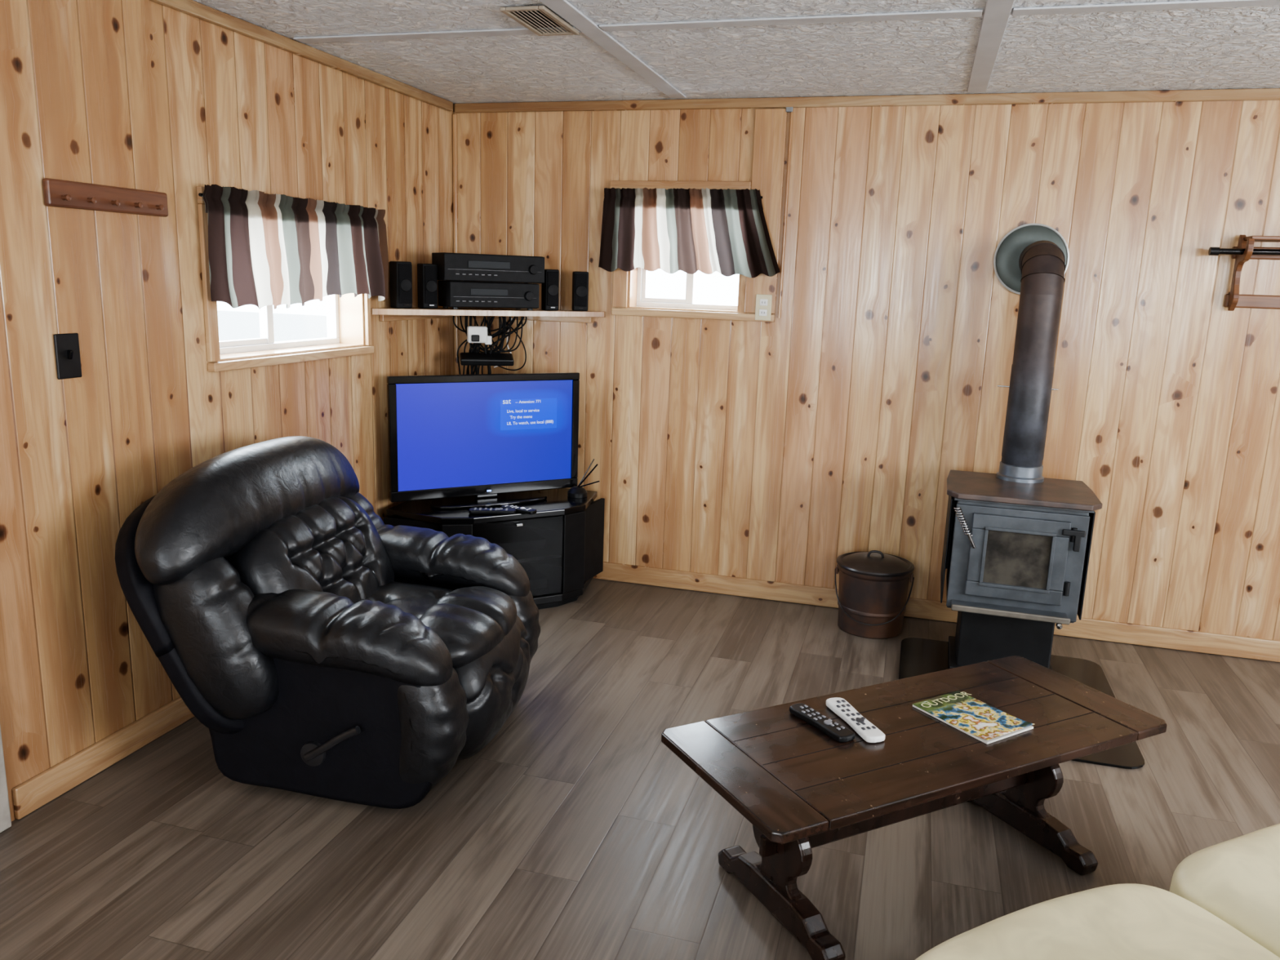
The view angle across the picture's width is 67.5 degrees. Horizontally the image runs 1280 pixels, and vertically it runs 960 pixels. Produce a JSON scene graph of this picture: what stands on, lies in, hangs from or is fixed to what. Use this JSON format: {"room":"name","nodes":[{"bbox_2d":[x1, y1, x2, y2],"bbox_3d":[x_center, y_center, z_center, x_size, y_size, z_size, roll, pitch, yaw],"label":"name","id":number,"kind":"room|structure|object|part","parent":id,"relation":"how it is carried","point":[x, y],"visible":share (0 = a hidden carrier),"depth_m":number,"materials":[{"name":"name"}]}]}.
{"room":"living room","nodes":[
{"label":"living room","id":0,"kind":"room"},
{"bbox_2d":[0,726,11,832],"bbox_3d":[-1.612,-0.149,2.201,0.028,2.150,0.110,5,12,16],"label":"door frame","id":1,"kind":"structure","parent":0,"point":[5,814],"depth_m":2.44,"materials":[{"name":"wood"}]},
{"bbox_2d":[0,0,454,821],"bbox_3d":[-1.897,-0.045,1.568,0.160,2.200,6.600,5,12,16],"label":"wall","id":2,"kind":"structure","parent":0,"point":[142,95],"depth_m":2.74,"materials":[{"name":"brown wood"}]},
{"bbox_2d":[53,333,81,379],"bbox_3d":[-1.507,-0.327,2.532,0.019,0.118,0.075,5,12,16],"label":"light switch","id":3,"kind":"object","parent":2,"relation":"attached to","point":[67,349],"visible":1,"depth_m":2.53,"materials":[{"name":"black plastic"}]},
{"bbox_2d":[12,696,195,819],"bbox_3d":[-1.279,0.610,3.672,0.015,0.088,2.500,5,12,16],"label":"baseboard","id":4,"kind":"structure","parent":2,"relation":"attached to","point":[32,794],"depth_m":2.73,"materials":[{"name":"brown wood"}]},
{"bbox_2d":[42,177,168,217],"bbox_3d":[-1.435,-0.765,2.608,0.038,0.068,0.410,5,12,16],"label":"coat rack","id":5,"kind":"object","parent":2,"relation":"attached to","point":[56,193],"visible":1,"depth_m":2.58,"materials":[{"name":"brown wood"}]},
{"bbox_2d":[219,337,339,354],"bbox_3d":[-1.367,-0.490,3.517,0.045,0.026,0.861,5,12,16],"label":"frame","id":6,"kind":"object","parent":2,"relation":"attached to","point":[318,341],"visible":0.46,"depth_m":3.56,"materials":[{"name":"white plastic"}]},
{"bbox_2d":[196,186,364,347],"bbox_3d":[-1.289,-0.740,3.473,0.175,0.531,1.010,5,12,16],"label":"window","id":7,"kind":"structure","parent":2,"relation":"in","point":[199,188],"depth_m":3.87,"materials":[{"name":"white plastic"}]},
{"bbox_3d":[-1.423,-0.472,3.313,0.022,0.020,0.386,5,12,16],"label":"sash bottom","id":8,"kind":"part","parent":7,"relation":"part of","materials":[{"name":"white wood"}]},
{"bbox_3d":[-1.360,-0.702,3.473,0.035,0.409,0.036,5,12,16],"label":"meeting rail","id":9,"kind":"part","parent":7,"relation":"part of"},
{"bbox_2d":[198,184,388,309],"bbox_3d":[-1.169,-0.806,3.405,0.069,0.382,1.023,5,12,16],"label":"window valance","id":10,"kind":"object","parent":7,"relation":"attached to","point":[264,249],"visible":1,"depth_m":3.27,"materials":[{"name":"fabric"}]},
{"bbox_3d":[-1.244,-0.781,3.865,0.045,0.409,0.026,5,12,16],"label":"frame","id":11,"kind":"part","parent":7,"relation":"part of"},
{"bbox_2d":[197,204,373,372],"bbox_3d":[-1.221,-0.683,3.425,0.029,0.515,0.935,5,12,16],"label":"window frame","id":12,"kind":"structure","parent":2,"relation":"attached to","point":[211,313],"depth_m":3.06,"materials":[{"name":"brown wood"}]},
{"bbox_2d":[220,342,364,360],"bbox_3d":[-1.294,-0.471,3.499,0.110,0.006,0.863,5,12,16],"label":"sill","id":13,"kind":"structure","parent":2,"relation":"attached to","point":[331,346],"depth_m":3.46,"materials":[{"name":"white wood"}]},
{"bbox_2d":[150,0,453,111],"bbox_3d":[-1.774,-1.092,1.321,0.022,0.040,6.500,5,12,16],"label":"trim","id":14,"kind":"structure","parent":2,"relation":"attached to","point":[191,7],"depth_m":3.28,"materials":[{"name":"brown wood"}]},
{"bbox_3d":[-1.774,-1.092,1.321,0.022,0.040,6.500,5,12,16],"label":"crown","id":15,"kind":"part","parent":14,"relation":"part of","materials":[{"name":"brown wood"}]},
{"bbox_2d":[0,577,1279,959],"bbox_3d":[0.732,1.325,1.061,5.720,0.100,6.920,5,12,16],"label":"floor","id":16,"kind":"structure","parent":0,"point":[575,833],"depth_m":2.53,"materials":[{"name":"laminate"}]},
{"bbox_2d":[115,435,540,808],"bbox_3d":[-0.858,0.359,2.906,1.027,0.923,1.068,4,12,10],"label":"leather recliner","id":17,"kind":"object","parent":16,"relation":"on","point":[323,647],"visible":1,"depth_m":2.56,"materials":[{"name":"black leather"}]},
{"bbox_2d":[225,496,394,603],"bbox_3d":[-0.989,0.283,2.920,0.232,0.410,0.669,-23,6,14],"label":"lumbar cushion","id":18,"kind":"object","parent":17,"relation":"on","point":[331,544],"depth_m":2.81,"materials":[{"name":"black leather"}]},
{"bbox_3d":[-0.877,0.623,2.628,0.746,0.482,0.150,4,12,10],"label":"panel","id":19,"kind":"part","parent":17,"relation":"part of","materials":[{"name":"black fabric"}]},
{"bbox_3d":[-0.813,0.696,2.526,0.167,0.124,0.027,5,12,15],"label":"lever arm","id":20,"kind":"part","parent":17,"relation":"part of"},
{"bbox_2d":[246,589,453,686],"bbox_3d":[-0.833,0.419,2.578,0.671,0.207,0.252,4,12,10],"label":"armrest","id":21,"kind":"object","parent":17,"relation":"on","point":[295,637],"depth_m":2.48,"materials":[{"name":"black leather"}]},
{"bbox_2d":[360,581,453,618],"bbox_3d":[-0.772,0.458,2.949,0.600,0.191,0.542,6,12,9],"label":"seat cushion","id":22,"kind":"object","parent":17,"relation":"on","point":[420,599],"depth_m":2.97,"materials":[{"name":"black leather"}]},
{"bbox_3d":[-0.749,0.481,3.322,0.746,0.482,0.150,4,12,10],"label":"panel","id":23,"kind":"part","parent":17,"relation":"part of","materials":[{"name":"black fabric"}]},
{"bbox_2d":[376,524,529,596],"bbox_3d":[-0.704,0.277,3.272,0.670,0.209,0.250,4,12,10],"label":"armrest","id":24,"kind":"object","parent":17,"relation":"on","point":[415,555],"depth_m":3.16,"materials":[{"name":"black leather"}]},
{"bbox_2d":[383,488,604,608],"bbox_3d":[-0.631,0.314,4.309,0.747,0.450,0.747,5,12,16],"label":"tv stand","id":25,"kind":"object","parent":16,"relation":"on","point":[559,547],"visible":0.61,"depth_m":4.25,"materials":[{"name":"black wood"}]},
{"bbox_3d":[-0.762,0.357,3.998,0.125,0.358,0.018,-1,12,-12],"label":"post","id":26,"kind":"part","parent":25,"relation":"part of","materials":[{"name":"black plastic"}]},
{"bbox_2d":[386,372,579,509],"bbox_3d":[-0.667,-0.182,4.197,0.865,0.562,0.230,-5,14,-28],"label":"television","id":27,"kind":"object","parent":25,"relation":"on","point":[474,440],"visible":1,"depth_m":4.17,"materials":[{"name":"black"}]},
{"bbox_3d":[-0.494,-0.293,4.261,0.270,0.135,0.001,-5,14,-28],"label":"message panel","id":28,"kind":"part","parent":27,"relation":"part of","materials":[{"name":"blue"}]},
{"bbox_2d":[468,507,515,514],"bbox_3d":[-0.622,0.129,4.034,0.197,0.020,0.051,1,12,-4],"label":"remote control","id":29,"kind":"object","parent":25,"relation":"on","point":[472,510],"visible":1,"depth_m":4.01,"materials":[{"name":"black plastic"}]},
{"bbox_2d":[472,522,562,562],"bbox_3d":[-0.632,0.303,4.310,0.704,0.014,0.704,5,12,16],"label":"drawer","id":30,"kind":"object","parent":25,"relation":"attached to","point":[553,534],"depth_m":4.40,"materials":[{"name":"black wood"}]},
{"bbox_2d":[501,504,537,514],"bbox_3d":[-0.516,0.124,4.075,0.166,0.020,0.046,8,13,27],"label":"remote control","id":31,"kind":"object","parent":25,"relation":"on","point":[519,509],"visible":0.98,"depth_m":4.05,"materials":[{"name":"black plastic"}]},
{"bbox_3d":[-0.512,0.190,4.064,0.030,0.012,0.012,-5,14,-28],"label":"door handle","id":32,"kind":"part","parent":25,"relation":"part of","materials":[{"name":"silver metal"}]},
{"bbox_3d":[-0.551,0.226,4.654,0.680,0.358,0.010,5,12,16],"label":"panel","id":33,"kind":"part","parent":25,"relation":"part of","materials":[{"name":"black wood"}]},
{"bbox_3d":[-0.296,0.319,4.251,0.018,0.358,0.125,13,16,43],"label":"post","id":34,"kind":"part","parent":25,"relation":"part of","materials":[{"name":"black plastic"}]},
{"bbox_2d":[567,458,599,497],"bbox_3d":[-0.249,-0.007,4.378,0.166,0.171,0.105,5,12,16],"label":"tv antenna","id":35,"kind":"object","parent":25,"relation":"on","point":[579,491],"visible":1,"depth_m":4.37,"materials":[{"name":"black plastic"}]},
{"bbox_3d":[-0.249,-0.031,4.401,0.082,0.133,0.005,-3,13,-23],"label":"rod","id":36,"kind":"part","parent":35,"relation":"part of","materials":[{"name":"black metal"}]},
{"bbox_3d":[-0.240,-0.018,4.363,0.107,0.124,0.007,8,13,27],"label":"rod","id":37,"kind":"part","parent":35,"relation":"part of","materials":[{"name":"black metal"}]},
{"bbox_3d":[-0.235,0.020,4.354,0.132,0.056,0.006,11,15,38],"label":"rod","id":38,"kind":"part","parent":35,"relation":"part of","materials":[{"name":"black metal"}]},
{"bbox_2d":[834,550,914,639],"bbox_3d":[0.993,0.468,4.085,0.330,0.346,0.330,5,12,16],"label":"bucket","id":39,"kind":"object","parent":16,"relation":"on","point":[873,585],"visible":1,"depth_m":3.98,"materials":[{"name":"metal"}]},
{"bbox_3d":[0.998,0.344,4.062,0.324,0.041,0.324,5,12,16],"label":"lid","id":40,"kind":"part","parent":39,"relation":"part of","materials":[{"name":"brown metal"}]},
{"bbox_3d":[0.999,0.312,4.056,0.070,0.028,0.010,5,12,16],"label":"lid handle","id":41,"kind":"part","parent":39,"relation":"part of","materials":[{"name":"brown metal"}]},
{"bbox_2d":[661,655,1167,959],"bbox_3d":[0.684,0.793,2.386,1.210,0.390,0.487,-4,13,-27],"label":"coffee table","id":42,"kind":"object","parent":16,"relation":"on","point":[800,788],"visible":0.95,"depth_m":2.25,"materials":[{"name":"brown wood"}]},
{"bbox_3d":[0.325,0.818,2.201,0.032,0.299,0.306,-4,13,-27],"label":"trestle leg","id":43,"kind":"part","parent":42,"relation":"part of","materials":[{"name":"brown wood"}]},
{"bbox_2d":[789,702,854,742],"bbox_3d":[0.440,0.587,2.328,0.051,0.020,0.197,-5,14,-31],"label":"remote control","id":44,"kind":"object","parent":42,"relation":"on","point":[837,731],"visible":1,"depth_m":2.31,"materials":[{"name":"black plastic"}]},
{"bbox_2d":[826,697,885,742],"bbox_3d":[0.526,0.585,2.350,0.053,0.020,0.223,-2,12,-17],"label":"remote control","id":45,"kind":"object","parent":42,"relation":"on","point":[841,707],"visible":1,"depth_m":2.33,"materials":[{"name":"white plastic"}]},
{"bbox_2d":[911,690,1034,744],"bbox_3d":[0.837,0.589,2.404,0.187,0.012,0.234,-5,14,-31],"label":"magazine","id":46,"kind":"object","parent":42,"relation":"on","point":[984,722],"visible":1,"depth_m":2.39,"materials":[{"name":"paper"}]},
{"bbox_3d":[1.044,0.764,2.570,0.032,0.299,0.306,-4,13,-27],"label":"trestle leg","id":47,"kind":"part","parent":42,"relation":"part of","materials":[{"name":"brown wood"}]},
{"bbox_2d":[898,637,1144,768],"bbox_3d":[1.334,0.778,3.487,0.760,0.008,0.920,5,12,16],"label":"hearth pad","id":48,"kind":"object","parent":16,"relation":"on","point":[918,656],"visible":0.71,"depth_m":3.69,"materials":[{"name":"brown stone"}]},
{"bbox_2d":[940,240,1102,670],"bbox_3d":[1.459,-0.091,3.661,0.524,1.625,0.734,5,12,16],"label":"wood stove","id":49,"kind":"object","parent":48,"relation":"on","point":[1016,550],"visible":1,"depth_m":3.56,"materials":[{"name":"metal"}]},
{"bbox_3d":[1.193,0.196,3.472,0.068,0.111,0.017,-1,12,-12],"label":"handle rod","id":50,"kind":"part","parent":49,"relation":"part of","materials":[{"name":"metal"}]},
{"bbox_3d":[1.235,0.274,3.510,0.055,0.200,0.020,5,12,16],"label":"door","id":51,"kind":"part","parent":49,"relation":"part of","materials":[{"name":"grey metal"}]},
{"bbox_3d":[1.253,0.278,3.491,0.012,0.200,0.008,5,12,16],"label":"glass trim","id":52,"kind":"part","parent":49,"relation":"part of","materials":[{"name":"grey metal"}]},
{"bbox_3d":[1.362,0.411,3.497,0.330,0.055,0.020,5,12,16],"label":"door","id":53,"kind":"part","parent":49,"relation":"part of","materials":[{"name":"grey metal"}]},
{"bbox_3d":[1.359,0.392,3.481,0.240,0.012,0.008,5,12,16],"label":"glass trim","id":54,"kind":"part","parent":49,"relation":"part of","materials":[{"name":"grey metal"}]},
{"bbox_3d":[1.366,0.286,3.472,0.225,0.205,0.008,5,12,16],"label":"door glass","id":55,"kind":"part","parent":49,"relation":"part of","materials":[{"name":"grey glass"}]},
{"bbox_3d":[1.370,0.300,3.490,0.450,0.395,0.014,5,12,16],"label":"plate","id":56,"kind":"part","parent":49,"relation":"part of","materials":[{"name":"grey metal"}]},
{"bbox_3d":[1.365,0.185,3.437,0.240,0.012,0.008,5,12,16],"label":"glass trim","id":57,"kind":"part","parent":49,"relation":"part of","materials":[{"name":"grey metal"}]},
{"bbox_3d":[1.370,0.162,3.445,0.330,0.055,0.020,5,12,16],"label":"door","id":58,"kind":"part","parent":49,"relation":"part of","materials":[{"name":"grey metal"}]},
{"bbox_3d":[1.436,0.035,3.626,0.524,0.022,0.470,5,12,16],"label":"plate","id":59,"kind":"part","parent":49,"relation":"part of","materials":[{"name":"metal"}]},
{"bbox_3d":[1.499,-0.357,3.704,0.220,0.006,0.006,5,12,16],"label":"damper rod","id":60,"kind":"part","parent":49,"relation":"part of","materials":[{"name":"metal"}]},
{"bbox_3d":[1.471,0.299,3.426,0.012,0.200,0.008,5,12,16],"label":"glass trim","id":61,"kind":"part","parent":49,"relation":"part of","materials":[{"name":"grey metal"}]},
{"bbox_3d":[1.497,0.299,3.432,0.055,0.200,0.020,5,12,16],"label":"door","id":62,"kind":"part","parent":49,"relation":"part of","materials":[{"name":"grey metal"}]},
{"bbox_3d":[1.532,0.188,3.381,0.075,0.022,0.012,5,12,16],"label":"latch arm","id":63,"kind":"part","parent":49,"relation":"part of","materials":[{"name":"metal"}]},
{"bbox_2d":[915,823,1279,959],"bbox_3d":[1.163,0.768,1.381,1.906,0.885,0.980,-3,13,-24],"label":"sofa","id":64,"kind":"object","parent":16,"relation":"on","point":[1222,900],"visible":1,"depth_m":1.64,"materials":[{"name":"leather"}]},
{"bbox_3d":[0.792,0.896,1.367,0.728,0.196,0.748,-3,13,-24],"label":"seat","id":65,"kind":"part","parent":64,"relation":"part of","materials":[{"name":"beige leather"}]},
{"bbox_3d":[1.437,0.851,1.657,0.728,0.200,0.745,-3,13,-24],"label":"seat","id":66,"kind":"part","parent":64,"relation":"part of","materials":[{"name":"beige leather"}]},
{"bbox_2d":[193,0,1279,103],"bbox_3d":[0.807,-0.924,0.587,5.720,0.100,6.920,5,12,16],"label":"ceiling","id":67,"kind":"structure","parent":0,"point":[1238,47],"depth_m":3.16,"materials":[{"name":"white tile"}]},
{"bbox_2d":[293,26,580,43],"bbox_3d":[-0.680,-1.456,3.132,1.010,0.006,0.060,5,12,16],"label":"trim","id":68,"kind":"structure","parent":67,"relation":"attached to","point":[520,31],"depth_m":3.13,"materials":[{"name":"paint"}]},
{"bbox_2d":[499,5,578,35],"bbox_3d":[-0.299,-1.390,2.899,0.138,0.014,0.300,5,12,16],"label":"ceiling vent","id":69,"kind":"object","parent":67,"relation":"attached to","point":[539,16],"depth_m":2.88,"materials":[{"name":"beige metal"}]},
{"bbox_2d":[538,0,686,97],"bbox_3d":[-0.745,-1.010,1.010,0.070,0.007,6.480,5,12,16],"label":"trim","id":70,"kind":"structure","parent":67,"relation":"attached to","point":[563,8],"depth_m":3.16,"materials":[{"name":"paint"}]},
{"bbox_2d":[599,8,982,31],"bbox_3d":[0.419,-1.354,2.826,1.120,0.006,0.060,5,12,16],"label":"trim","id":71,"kind":"structure","parent":67,"relation":"attached to","point":[959,13],"depth_m":2.81,"materials":[{"name":"paint"}]},
{"bbox_2d":[967,0,1014,92],"bbox_3d":[0.407,-0.904,0.689,0.070,0.007,6.480,5,12,16],"label":"trim","id":72,"kind":"structure","parent":67,"relation":"attached to","point":[997,13],"depth_m":2.97,"materials":[{"name":"paint"}]},
{"bbox_2d":[1011,0,1279,15],"bbox_3d":[1.570,-1.248,2.505,1.120,0.006,0.060,5,12,16],"label":"trim","id":73,"kind":"structure","parent":67,"relation":"attached to","point":[1198,3],"depth_m":2.56,"materials":[{"name":"paint"}]},
{"bbox_2d":[453,100,1279,640],"bbox_3d":[1.716,-0.439,4.005,5.720,2.200,0.160,5,12,16],"label":"wall","id":74,"kind":"structure","parent":0,"point":[819,433],"depth_m":4.03,"materials":[{"name":"brown wood"}]},
{"bbox_2d":[452,113,458,374],"bbox_3d":[-0.889,-0.649,4.640,0.020,2.130,0.020,5,12,16],"label":"trim","id":75,"kind":"structure","parent":74,"relation":"attached to","point":[454,115],"depth_m":4.50,"materials":[{"name":"brown wood"}]},
{"bbox_2d":[370,306,605,323],"bbox_3d":[-0.630,-0.710,4.155,0.761,0.055,0.761,5,12,16],"label":"corner shelf","id":76,"kind":"object","parent":74,"relation":"attached to","point":[386,314],"visible":0.94,"depth_m":4.19,"materials":[{"name":"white wood"}]},
{"bbox_2d":[389,261,412,308],"bbox_3d":[-0.991,-0.811,3.980,0.070,0.190,0.082,-8,16,-40],"label":"speaker","id":77,"kind":"object","parent":76,"relation":"on","point":[400,272],"visible":1,"depth_m":3.95},
{"bbox_2d":[398,263,412,303],"bbox_3d":[-0.969,-0.811,3.953,0.060,0.160,0.008,-8,16,-40],"label":"grille","id":78,"kind":"object","parent":77,"relation":"attached to","point":[405,270],"depth_m":3.95,"materials":[{"name":"fabric"}]},
{"bbox_2d":[417,263,437,308],"bbox_3d":[-0.899,-0.823,4.062,0.066,0.185,0.082,-6,14,-34],"label":"speaker","id":79,"kind":"object","parent":76,"relation":"on","point":[427,273],"visible":1,"depth_m":4.03},
{"bbox_2d":[424,266,437,303],"bbox_3d":[-0.880,-0.822,4.033,0.056,0.155,0.008,-6,14,-34],"label":"grille","id":80,"kind":"object","parent":79,"relation":"attached to","point":[430,272],"depth_m":4.03,"materials":[{"name":"fabric"}]},
{"bbox_2d":[453,315,527,374],"bbox_3d":[-0.698,-0.502,4.470,0.337,0.538,0.245,-1,12,-12],"label":"cable bundle","id":81,"kind":"object","parent":76,"relation":"hanging from","point":[477,335],"visible":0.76,"depth_m":4.40,"materials":[{"name":"black plastic"}]},
{"bbox_2d":[541,269,559,311],"bbox_3d":[-0.401,-0.851,4.290,0.062,0.180,0.082,-3,13,-23],"label":"speaker","id":82,"kind":"object","parent":76,"relation":"on","point":[549,289],"visible":0.99,"depth_m":4.26},
{"bbox_2d":[546,271,558,306],"bbox_3d":[-0.387,-0.850,4.258,0.052,0.150,0.008,-3,13,-23],"label":"grille","id":83,"kind":"object","parent":82,"relation":"attached to","point":[552,276],"depth_m":4.25,"materials":[{"name":"fabric"}]},
{"bbox_2d":[572,271,588,311],"bbox_3d":[-0.271,-0.856,4.346,0.066,0.175,0.082,0,12,-11],"label":"speaker","id":84,"kind":"object","parent":76,"relation":"on","point":[580,279],"visible":1,"depth_m":4.31},
{"bbox_2d":[574,273,587,306],"bbox_3d":[-0.264,-0.855,4.312,0.056,0.145,0.008,0,12,-11],"label":"grille","id":85,"kind":"object","parent":84,"relation":"attached to","point":[580,279],"depth_m":4.31,"materials":[{"name":"fabric"}]},
{"bbox_2d":[609,180,751,311],"bbox_3d":[0.186,-1.054,4.323,0.635,0.551,0.175,5,12,16],"label":"window","id":86,"kind":"structure","parent":74,"relation":"in","point":[649,184],"depth_m":4.27,"materials":[{"name":"white plastic"}]},
{"bbox_3d":[0.004,-1.052,4.447,0.026,0.439,0.045,5,12,16],"label":"frame","id":87,"kind":"part","parent":86,"relation":"part of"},
{"bbox_3d":[0.025,-1.059,4.435,0.020,0.419,0.022,5,12,16],"label":"sash","id":88,"kind":"part","parent":86,"relation":"part of","materials":[{"name":"white plastic"}]},
{"bbox_3d":[0.110,-0.836,4.455,0.212,0.020,0.022,5,12,16],"label":"sash bottom","id":89,"kind":"part","parent":86,"relation":"part of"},
{"bbox_3d":[0.172,-1.278,4.199,0.635,0.062,0.019,5,12,16],"label":"casing","id":90,"kind":"part","parent":86,"relation":"part of","materials":[{"name":"brown wood"}]},
{"bbox_2d":[598,187,779,277],"bbox_3d":[0.212,-1.080,4.173,0.820,0.371,0.073,5,12,16],"label":"window valance","id":91,"kind":"object","parent":86,"relation":"attached to","point":[725,232],"visible":1,"depth_m":4.17,"materials":[{"name":"fabric"}]},
{"bbox_3d":[0.237,-1.030,4.382,0.036,0.439,0.035,5,12,16],"label":"meeting rail","id":92,"kind":"part","parent":86,"relation":"part of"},
{"bbox_2d":[627,306,738,312],"bbox_3d":[0.207,-0.776,4.359,0.513,0.006,0.110,5,12,16],"label":"sill","id":93,"kind":"structure","parent":74,"relation":"attached to","point":[634,307],"depth_m":4.32,"materials":[{"name":"brown wood"}]},
{"bbox_2d":[636,302,737,310],"bbox_3d":[0.229,-0.803,4.430,0.511,0.026,0.045,5,12,16],"label":"frame","id":94,"kind":"object","parent":74,"relation":"attached to","point":[700,306],"visible":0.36,"depth_m":4.41,"materials":[{"name":"white plastic"}]},
{"bbox_2d":[611,108,786,322],"bbox_3d":[0.244,-1.156,4.200,0.745,0.883,0.023,5,12,16],"label":"window frame","id":95,"kind":"structure","parent":74,"relation":"attached to","point":[770,124],"depth_m":4.10,"materials":[{"name":"brown wood"}]},
{"bbox_2d":[755,293,772,320],"bbox_3d":[0.539,-0.753,4.180,0.070,0.112,0.010,5,12,16],"label":"wall outlet","id":96,"kind":"object","parent":74,"relation":"attached to","point":[763,302],"visible":1,"depth_m":4.18,"materials":[{"name":"white plastic"}]},
{"bbox_2d":[759,309,767,315],"bbox_3d":[0.538,-0.731,4.183,0.034,0.028,0.004,5,12,16],"label":"socket","id":97,"kind":"object","parent":96,"relation":"attached to","point":[762,312],"depth_m":4.18,"materials":[{"name":"white plastic"}]},
{"bbox_2d":[760,298,767,306],"bbox_3d":[0.539,-0.774,4.174,0.034,0.028,0.004,5,12,16],"label":"socket","id":98,"kind":"object","parent":96,"relation":"attached to","point":[763,302],"depth_m":4.17,"materials":[{"name":"white plastic"}]},
{"bbox_2d":[777,106,793,318],"bbox_3d":[0.612,-1.138,4.093,0.031,0.880,0.015,5,12,16],"label":"conduit","id":99,"kind":"object","parent":74,"relation":"attached to","point":[788,109],"visible":1,"depth_m":4.08,"materials":[{"name":"brown wood"}]},
{"bbox_2d":[454,88,1279,113],"bbox_3d":[1.725,-1.476,3.696,5.370,0.040,0.022,5,12,16],"label":"crown molding","id":100,"kind":"structure","parent":74,"relation":"attached to","point":[1256,94],"depth_m":3.88,"materials":[{"name":"brown wood"}]},
{"bbox_2d":[593,561,1279,662],"bbox_3d":[1.667,0.610,4.136,5.340,0.088,0.015,5,12,16],"label":"baseboard","id":101,"kind":"structure","parent":74,"relation":"attached to","point":[1247,647],"depth_m":4.23,"materials":[{"name":"brown wood"}]},
{"bbox_2d":[993,223,1069,294],"bbox_3d":[1.577,-0.889,3.863,0.284,0.284,0.014,5,12,16],"label":"flue thimble","id":102,"kind":"object","parent":74,"relation":"attached to","point":[1007,253],"visible":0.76,"depth_m":3.87,"materials":[{"name":"grey metal"}]},
{"bbox_2d":[1208,235,1279,311],"bbox_3d":[2.554,-0.753,3.524,0.850,0.284,0.152,5,12,16],"label":"rack","id":103,"kind":"object","parent":74,"relation":"attached to","point":[1245,251],"visible":1,"depth_m":3.63,"materials":[{"name":"brown wood"}]},
{"bbox_3d":[2.555,-0.825,3.486,0.840,0.027,0.022,5,12,16],"label":"rod","id":104,"kind":"part","parent":103,"relation":"part of","materials":[{"name":"black metal"}]},
{"bbox_3d":[2.574,-0.663,3.606,0.660,0.050,0.020,5,12,16],"label":"rail","id":105,"kind":"part","parent":103,"relation":"part of","materials":[{"name":"brown wood"}]},
{"bbox_3d":[2.580,-0.839,3.569,0.660,0.045,0.020,5,12,16],"label":"rail","id":106,"kind":"part","parent":103,"relation":"part of","materials":[{"name":"brown wood"}]},
{"bbox_2d":[1244,235,1279,241],"bbox_3d":[2.564,-0.876,3.499,0.620,0.014,0.140,5,12,16],"label":"shelf","id":107,"kind":"object","parent":103,"relation":"attached to","point":[1250,238],"depth_m":3.51,"materials":[{"name":"brown wood"}]},
{"label":"outside","id":108,"kind":"structure","parent":0,"visible":0},
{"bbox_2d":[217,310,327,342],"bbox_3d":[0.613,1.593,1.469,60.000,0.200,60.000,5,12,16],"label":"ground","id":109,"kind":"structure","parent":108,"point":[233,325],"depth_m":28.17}
]}

